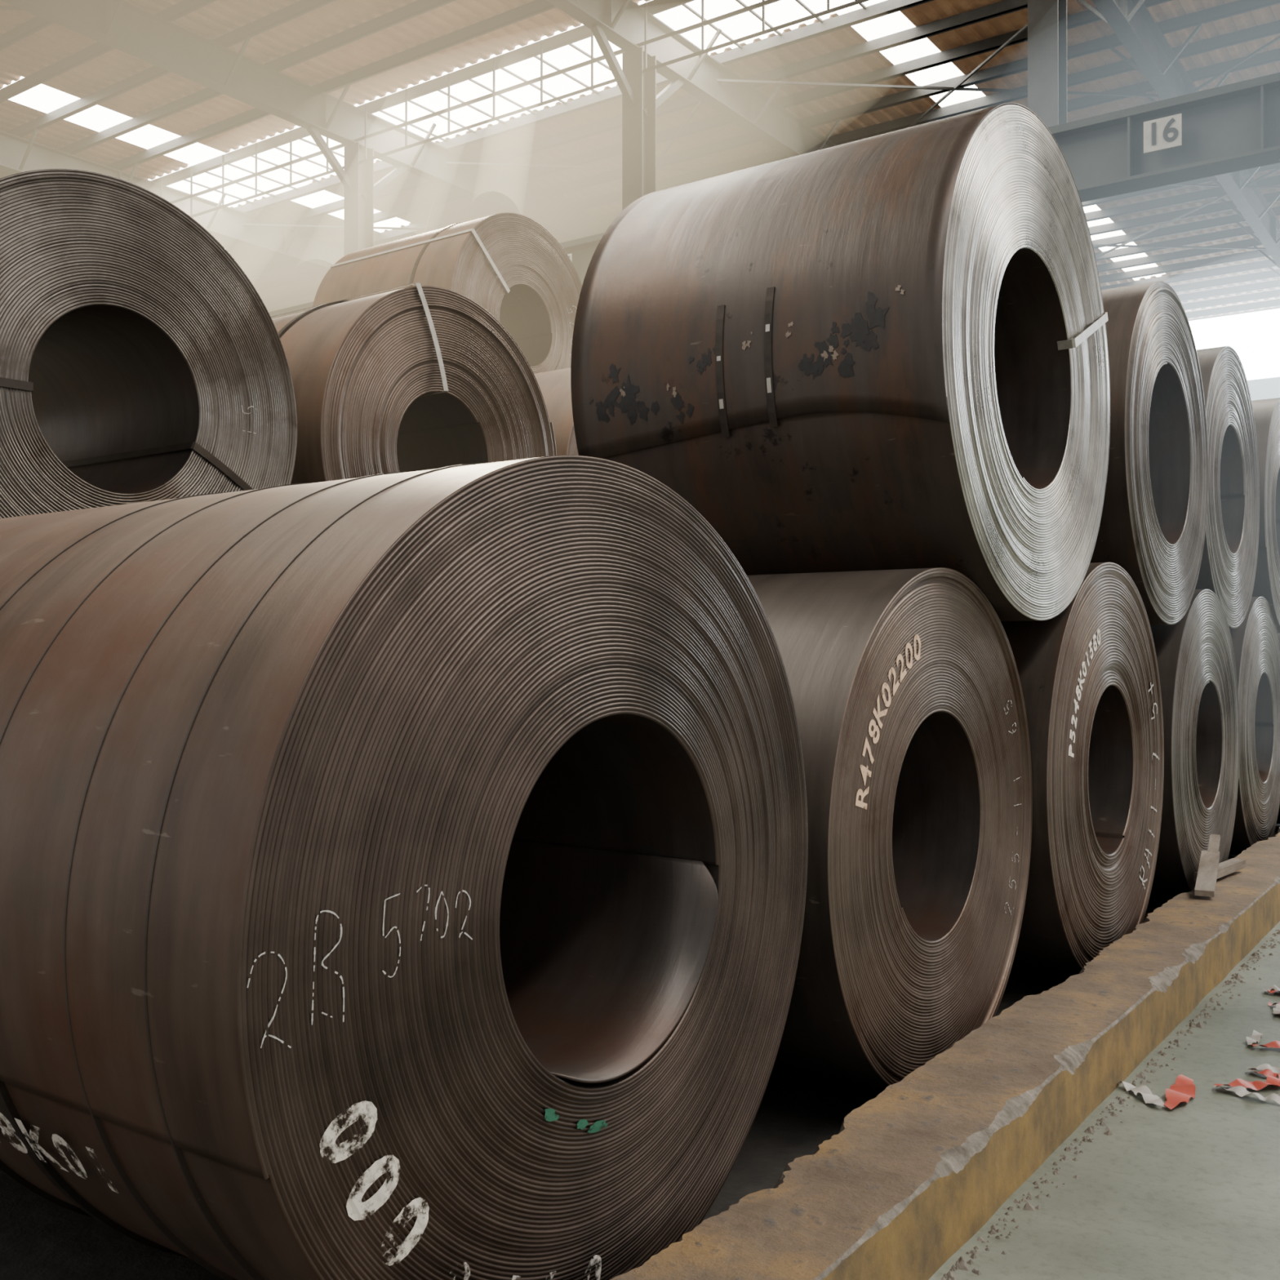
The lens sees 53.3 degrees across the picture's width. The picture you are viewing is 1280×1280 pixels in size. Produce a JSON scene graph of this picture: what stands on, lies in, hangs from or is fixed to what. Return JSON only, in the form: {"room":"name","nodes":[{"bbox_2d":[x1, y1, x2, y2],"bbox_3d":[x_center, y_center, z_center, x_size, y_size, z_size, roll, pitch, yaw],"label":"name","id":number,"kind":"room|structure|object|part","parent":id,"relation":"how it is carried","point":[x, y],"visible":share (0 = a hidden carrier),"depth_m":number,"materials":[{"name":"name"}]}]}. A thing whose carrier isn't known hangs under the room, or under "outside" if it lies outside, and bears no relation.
{"room":"steel coil warehouse","nodes":[
{"label":"steel coil warehouse","id":0,"kind":"room"},
{"bbox_2d":[0,0,1279,319],"bbox_3d":[-2.957,-10.562,25.345,57.900,0.050,50.400,0,-1,35],"label":"ceiling","id":1,"kind":"structure","parent":0,"point":[54,42],"depth_m":24.26,"materials":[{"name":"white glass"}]},
{"bbox_2d":[0,823,1279,1279],"bbox_3d":[-9.984,1.686,26.718,44.750,0.014,56.000,0,-1,35],"label":"ground","id":2,"kind":"structure","parent":0,"point":[41,1238],"depth_m":3.44,"materials":[{"name":"black concrete"}]},
{"bbox_2d":[0,454,808,1279],"bbox_3d":[-0.882,0.547,3.286,2.090,1.869,1.869,0,-1,35],"label":"coil","id":3,"kind":"object","parent":2,"relation":"on","point":[403,875],"visible":0.99,"depth_m":2.37,"materials":[{"name":"brown metal"}]},
{"bbox_2d":[268,72,1279,319],"bbox_3d":[1.703,-1.634,13.626,31.000,6.424,0.395,0,-1,35],"label":"girder","id":4,"kind":"object","parent":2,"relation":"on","point":[1233,127],"visible":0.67,"depth_m":11.40,"materials":[{"name":"metal"}]},
{"bbox_3d":[-0.945,-4.474,15.307,0.320,0.280,0.013,0,-1,35],"label":"number plate","id":5,"kind":"part","parent":4,"relation":"part of","materials":[{"name":"white"}]},
{"bbox_3d":[4.646,-4.503,11.333,0.320,0.280,0.013,0,-1,35],"label":"number plate","id":6,"kind":"part","parent":4,"relation":"part of","materials":[{"name":"white metal"}]},
{"bbox_2d":[746,567,1032,1091],"bbox_3d":[0.296,0.635,4.815,1.817,1.751,1.749,0,-1,35],"label":"coil","id":7,"kind":"object","parent":2,"relation":"on","point":[905,686],"visible":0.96,"depth_m":4.11,"materials":[{"name":"brown metal"}]},
{"bbox_2d":[570,102,1110,621],"bbox_3d":[0.914,-1.032,5.305,1.531,1.930,1.943,0,-1,35],"label":"coil","id":8,"kind":"object","parent":7,"relation":"on","point":[886,351],"visible":0.99,"depth_m":4.59,"materials":[{"name":"brown metal"}]},
{"bbox_2d":[610,826,1279,1279],"bbox_3d":[8.731,1.480,14.641,0.385,0.250,46.000,0,-1,35],"label":"concrete curb","id":9,"kind":"object","parent":2,"relation":"on","point":[914,1171],"visible":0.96,"depth_m":3.50,"materials":[{"name":"yellow paint"}]},
{"bbox_2d":[1193,834,1245,897],"bbox_3d":[3.071,1.183,6.823,0.170,0.212,1.014,0,-1,34],"label":"wedge","id":10,"kind":"object","parent":9,"relation":"on","point":[1210,869],"visible":1,"depth_m":6.81,"materials":[{"name":"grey wood"}]},
{"bbox_2d":[1000,562,1164,976],"bbox_3d":[1.399,0.584,6.252,1.811,1.862,1.863,0,-1,35],"label":"coil","id":11,"kind":"object","parent":2,"relation":"on","point":[1088,673],"visible":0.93,"depth_m":5.46,"materials":[{"name":"brown metal"}]},
{"bbox_2d":[1150,589,1239,898],"bbox_3d":[2.589,0.616,7.946,1.808,1.822,1.823,0,-1,35],"label":"coil","id":12,"kind":"object","parent":2,"relation":"on","point":[1195,654],"visible":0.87,"depth_m":7.16,"materials":[{"name":"metal"}]},
{"bbox_2d":[1089,280,1208,625],"bbox_3d":[2.028,-0.958,7.129,1.813,1.765,1.762,0,-1,35],"label":"coil","id":13,"kind":"object","parent":12,"relation":"on","point":[1153,519],"visible":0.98,"depth_m":6.41,"materials":[{"name":"metal"}]},
{"bbox_2d":[1195,346,1259,628],"bbox_3d":[3.047,-0.959,8.636,1.807,1.792,1.795,0,-1,35],"label":"coil","id":14,"kind":"object","parent":12,"relation":"on","point":[1228,567],"visible":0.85,"depth_m":8.21,"materials":[{"name":"grey metal"}]},
{"bbox_2d":[1229,596,1279,855],"bbox_3d":[3.684,0.618,9.522,1.806,1.842,1.845,0,-1,35],"label":"coil","id":15,"kind":"object","parent":2,"relation":"on","point":[1255,642],"visible":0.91,"depth_m":8.82,"materials":[{"name":"grey metal"}]},
{"bbox_2d":[1251,397,1279,632],"bbox_3d":[4.180,-0.937,10.223,1.814,1.792,1.795,0,-1,35],"label":"coil","id":16,"kind":"object","parent":15,"relation":"on","point":[1266,412],"visible":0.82,"depth_m":9.22,"materials":[{"name":"grey metal"}]},
{"bbox_2d":[1276,632,1279,823],"bbox_3d":[4.816,0.639,11.109,1.813,1.822,1.825,0,-1,35],"label":"coil","id":17,"kind":"object","parent":2,"relation":"on","point":[1278,815],"visible":0.02,"depth_m":10.29,"materials":[{"name":"metal"}]},
{"bbox_3d":[-2.378,0.597,6.690,1.806,1.842,1.845,0,-1,35],"label":"coil","id":18,"kind":"object","parent":2,"relation":"on","visible":0},
{"bbox_2d":[0,168,297,519],"bbox_3d":[-2.923,-1.003,5.882,1.809,1.884,1.894,0,-1,35],"label":"coil","id":19,"kind":"object","parent":18,"relation":"on","point":[140,362],"visible":0.7,"depth_m":5.66,"materials":[{"name":"metal"}]},
{"bbox_3d":[-1.235,0.609,8.295,1.808,1.842,1.845,0,-1,35],"label":"coil","id":20,"kind":"object","parent":2,"relation":"on","visible":0},
{"bbox_2d":[271,282,556,484],"bbox_3d":[-1.763,-1.007,7.506,1.816,1.848,1.848,0,-1,35],"label":"coil","id":21,"kind":"object","parent":20,"relation":"on","point":[418,378],"visible":0.44,"depth_m":6.81,"materials":[{"name":"brown metal"}]},
{"bbox_2d":[533,368,578,455],"bbox_3d":[-0.651,-0.956,9.082,1.803,1.852,1.855,0,-1,35],"label":"coil","id":22,"kind":"object","parent":20,"relation":"on","point":[554,385],"visible":0.02,"depth_m":8.04,"materials":[{"name":"brown metal"}]},
{"bbox_2d":[928,921,1279,1279],"bbox_3d":[14.446,1.547,9.350,15.300,0.001,56.000,0,-1,35],"label":"floor","id":23,"kind":"structure","parent":0,"point":[1190,1190],"depth_m":3.56,"materials":[{"name":"paint"}]},
{"bbox_2d":[306,0,1066,256],"bbox_3d":[-2.597,-4.001,23.041,47.500,11.295,47.978,0,-1,35],"label":"columns","id":24,"kind":"structure","parent":23,"relation":"on","point":[1046,19],"depth_m":20.75,"materials":[{"name":"grey metal"}]},
{"bbox_2d":[0,0,1279,320],"bbox_3d":[-2.914,-9.867,25.331,58.020,1.300,50.485,0,-1,35],"label":"roof frame","id":25,"kind":"object","parent":24,"relation":"on","point":[125,27],"visible":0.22,"depth_m":24.33,"materials":[{"name":"grey metal"}]},
{"bbox_2d":[941,929,1279,1279],"bbox_3d":[3.150,1.515,6.336,0.136,0.020,10.008,0,-1,35],"label":"rubble","id":26,"kind":"object","parent":23,"relation":"on","point":[961,1263],"visible":1,"depth_m":3.88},
{"bbox_2d":[1117,1074,1195,1109],"bbox_3d":[1.770,1.493,4.214,0.286,0.024,0.254,0,0,-12],"label":"scrap","id":27,"kind":"object","parent":23,"relation":"on","point":[1184,1088],"visible":1,"depth_m":4.21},
{"bbox_2d":[1213,1075,1279,1104],"bbox_3d":[2.066,1.492,4.286,0.223,0.022,0.273,0,-1,35],"label":"scrap","id":28,"kind":"object","parent":23,"relation":"on","point":[1238,1086],"visible":1,"depth_m":4.26,"materials":[{"name":"red paper"}]},
{"bbox_2d":[1246,1030,1279,1048],"bbox_3d":[2.407,1.497,4.719,0.288,0.024,0.214,0,-1,35],"label":"scrap","id":29,"kind":"object","parent":23,"relation":"on","point":[1255,1037],"visible":1,"depth_m":4.75,"materials":[{"name":"white paper"}]},
{"bbox_2d":[1247,1063,1279,1079],"bbox_3d":[2.217,1.494,4.405,0.190,0.023,0.196,0,-1,-36],"label":"scrap","id":30,"kind":"object","parent":23,"relation":"on","point":[1267,1069],"visible":0.99,"depth_m":4.43,"materials":[{"name":"white paper"}]},
{"bbox_2d":[1263,984,1279,993],"bbox_3d":[2.834,1.501,5.440,0.296,0.022,0.184,0,-1,35],"label":"scrap","id":31,"kind":"object","parent":23,"relation":"on","point":[1273,988],"visible":1,"depth_m":5.47,"materials":[{"name":"white paper"}]},
{"bbox_2d":[1267,1001,1279,1014],"bbox_3d":[2.628,1.499,5.177,0.119,0.021,0.192,0,0,18],"label":"scrap","id":32,"kind":"object","parent":23,"relation":"on","point":[1276,1011],"visible":1,"depth_m":5.18,"materials":[{"name":"white paper"}]},
{"bbox_2d":[1247,376,1279,400],"bbox_3d":[11.683,-4.286,45.805,58.000,12.200,0.150,0,-1,35],"label":"wall","id":33,"kind":"structure","parent":0,"point":[1266,388],"depth_m":40.07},
{"bbox_2d":[1188,308,1279,380],"bbox_3d":[26.394,-9.338,35.383,21.900,2.150,0.050,0,-1,35],"label":"window","id":34,"kind":"structure","parent":33,"relation":"in","point":[1255,336],"depth_m":40.38,"materials":[{"name":"white glass"}]},
{"bbox_3d":[-0.679,0.609,13.789,1.809,1.922,1.925,0,-1,35],"label":"coil","id":35,"kind":"object","parent":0,"visible":0},
{"bbox_3d":[-1.245,-1.087,13.002,1.813,1.952,1.955,0,-1,35],"label":"coil","id":36,"kind":"object","parent":35,"relation":"on","visible":0},
{"bbox_2d":[312,212,582,373],"bbox_3d":[-1.762,-2.883,12.194,1.821,2.008,2.008,0,-1,35],"label":"coil","id":37,"kind":"object","parent":36,"relation":"on","point":[509,264],"visible":0.48,"depth_m":11.66,"materials":[{"name":"brown metal"}]}
]}

